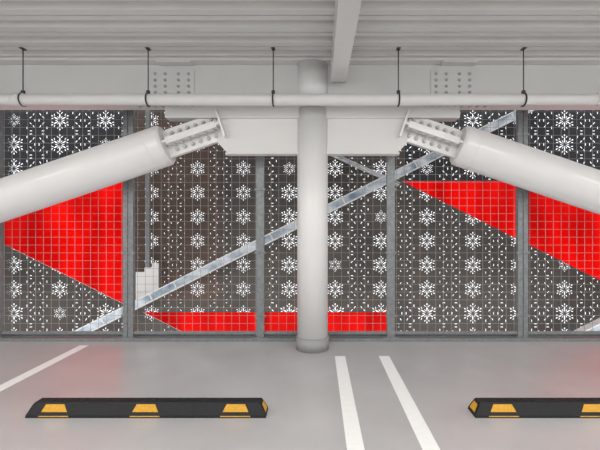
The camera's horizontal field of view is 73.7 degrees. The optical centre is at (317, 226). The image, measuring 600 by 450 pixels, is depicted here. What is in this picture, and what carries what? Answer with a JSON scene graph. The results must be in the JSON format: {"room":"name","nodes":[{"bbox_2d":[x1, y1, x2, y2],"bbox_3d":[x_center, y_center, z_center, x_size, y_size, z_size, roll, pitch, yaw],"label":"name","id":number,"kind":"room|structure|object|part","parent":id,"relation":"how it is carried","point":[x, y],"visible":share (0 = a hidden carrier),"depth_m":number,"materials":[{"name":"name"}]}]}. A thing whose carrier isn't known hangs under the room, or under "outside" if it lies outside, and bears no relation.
{"room":"parking garage","nodes":[
{"label":"parking garage","id":0,"kind":"room"},
{"bbox_2d":[0,341,599,449],"bbox_3d":[0.000,1.575,-1.890,24.000,0.250,14.220,0,0,0],"label":"floor","id":1,"kind":"structure","parent":0,"point":[300,392],"depth_m":3.55,"materials":[{"name":"concrete"}]},
{"bbox_2d":[0,345,88,391],"bbox_3d":[-2.840,1.448,1.430,0.110,0.003,6.860,0,0,0],"label":"parking line","id":2,"kind":"object","parent":1,"relation":"on","point":[23,376],"visible":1,"depth_m":4.07,"materials":[{"name":"paint"}]},
{"bbox_2d":[25,398,267,417],"bbox_3d":[-1.305,1.395,3.100,1.820,0.109,0.160,0,0,0],"label":"wheel stop","id":3,"kind":"object","parent":1,"relation":"on","point":[44,407],"visible":1,"depth_m":3.04,"materials":[{"name":"black rubber"}]},
{"bbox_2d":[0,334,599,340],"bbox_3d":[0.000,1.415,5.115,24.000,0.070,0.170,0,0,0],"label":"trim","id":4,"kind":"structure","parent":1,"relation":"on","point":[12,337],"depth_m":5.09,"materials":[{"name":"metal"}]},
{"bbox_2d":[0,110,599,337],"bbox_3d":[0.000,-0.217,5.100,24.000,3.265,0.120,0,0,0],"label":"mesh fence","id":5,"kind":"object","parent":1,"relation":"on","point":[128,189],"visible":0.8,"depth_m":5.10,"materials":[{"name":"metal"}]},
{"bbox_2d":[296,59,328,352],"bbox_3d":[-0.065,-0.230,4.750,0.386,3.360,0.386,0,0,0],"label":"steel column","id":6,"kind":"structure","parent":1,"relation":"on","point":[312,336],"depth_m":4.59,"materials":[{"name":"white metal"}]},
{"bbox_2d":[335,356,364,449],"bbox_3d":[0.245,1.448,1.230,0.115,0.003,6.460,0,0,0],"label":"parking line","id":7,"kind":"object","parent":1,"relation":"on","point":[353,436],"visible":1,"depth_m":3.16,"materials":[{"name":"paint"}]},
{"bbox_2d":[379,356,439,449],"bbox_3d":[0.735,1.448,1.230,0.115,0.003,6.460,0,0,0],"label":"parking line","id":8,"kind":"object","parent":1,"relation":"on","point":[426,440],"visible":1,"depth_m":3.16,"materials":[{"name":"paint"}]},
{"bbox_2d":[468,398,599,417],"bbox_3d":[2.100,1.395,3.100,1.820,0.109,0.160,0,0,0],"label":"wheel stop","id":9,"kind":"object","parent":1,"relation":"on","point":[479,407],"visible":1,"depth_m":3.04,"materials":[{"name":"black rubber"}]},
{"bbox_2d":[0,57,599,155],"bbox_3d":[0.000,-1.393,4.750,23.998,1.095,0.298,0,0,0],"label":"steel beam","id":10,"kind":"object","parent":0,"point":[250,130],"visible":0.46,"depth_m":4.72,"materials":[{"name":"white metal"}]},
{"bbox_2d":[0,109,226,222],"bbox_3d":[-4.758,0.068,4.750,7.385,2.835,0.486,0,0,0],"label":"diagonal brace","id":11,"kind":"object","parent":10,"relation":"attached to","point":[137,154],"visible":0.96,"depth_m":4.57,"materials":[{"name":"white paint"}]},
{"bbox_2d":[398,109,599,214],"bbox_3d":[4.628,0.068,4.750,7.385,2.835,0.486,0,0,0],"label":"diagonal brace","id":12,"kind":"object","parent":10,"relation":"attached to","point":[479,151],"visible":0.96,"depth_m":4.57,"materials":[{"name":"white paint"}]},
{"bbox_2d":[0,0,599,56],"bbox_3d":[0.000,-2.098,-1.800,24.000,0.305,14.400,0,0,0],"label":"ceiling","id":13,"kind":"structure","parent":0,"point":[44,28],"depth_m":3.92,"materials":[{"name":"paint"}]},
{"bbox_2d":[0,47,599,106],"bbox_3d":[0.000,-1.626,4.380,24.000,0.638,0.155,0,0,0],"label":"pipe","id":14,"kind":"object","parent":13,"relation":"hanging from","point":[22,99],"visible":1,"depth_m":4.33,"materials":[{"name":"metal"}]},
{"bbox_2d":[331,0,361,82],"bbox_3d":[0.235,-1.797,-2.200,0.170,0.294,13.600,0,0,0],"label":"joist","id":15,"kind":"object","parent":13,"relation":"attached to","point":[346,14],"depth_m":3.54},
{"bbox_2d":[5,110,599,330],"bbox_3d":[-2.758,0.044,6.575,26.522,5.572,0.290,0,0,0],"label":"screen","id":16,"kind":"object","parent":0,"point":[68,302],"visible":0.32,"depth_m":6.60,"materials":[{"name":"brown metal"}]},
{"bbox_2d":[5,182,122,302],"bbox_3d":[-5.205,0.285,6.608,4.110,2.055,0.008,0,0,0],"label":"panel","id":17,"kind":"object","parent":16,"relation":"attached to","point":[20,236],"visible":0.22,"depth_m":6.60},
{"bbox_2d":[144,312,385,330],"bbox_3d":[-0.866,1.685,6.608,4.043,0.531,0.008,0,0,0],"label":"panel","id":18,"kind":"object","parent":16,"relation":"attached to","point":[166,319],"visible":0.43,"depth_m":6.60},
{"bbox_2d":[403,181,599,279],"bbox_3d":[3.441,0.285,6.608,4.110,2.055,0.008,0,0,0],"label":"panel","id":19,"kind":"object","parent":16,"relation":"attached to","point":[472,198],"visible":0.67,"depth_m":6.60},
{"label":"outside","id":20,"kind":"structure","parent":0,"visible":0},
{"bbox_2d":[75,110,533,330],"bbox_3d":[-0.610,0.110,6.335,10.077,5.129,0.230,0,0,0],"label":"stringer","id":21,"kind":"object","parent":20,"point":[153,292],"visible":0.48,"depth_m":6.24,"materials":[{"name":"white paint"}]},
{"bbox_3d":[-2.720,0.939,6.380,0.360,0.699,0.040,0,0,0],"label":"landing plate","id":22,"kind":"part","parent":21,"relation":"part of","materials":[{"name":"white paint"}]},
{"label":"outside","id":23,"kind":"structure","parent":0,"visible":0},
{"bbox_2d":[574,318,599,330],"bbox_3d":[7.340,0.110,6.335,10.077,5.129,0.230,0,0,0],"label":"stringer","id":24,"kind":"object","parent":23,"point":[588,327],"visible":0.08,"depth_m":6.26,"materials":[{"name":"white paint"}]}
]}

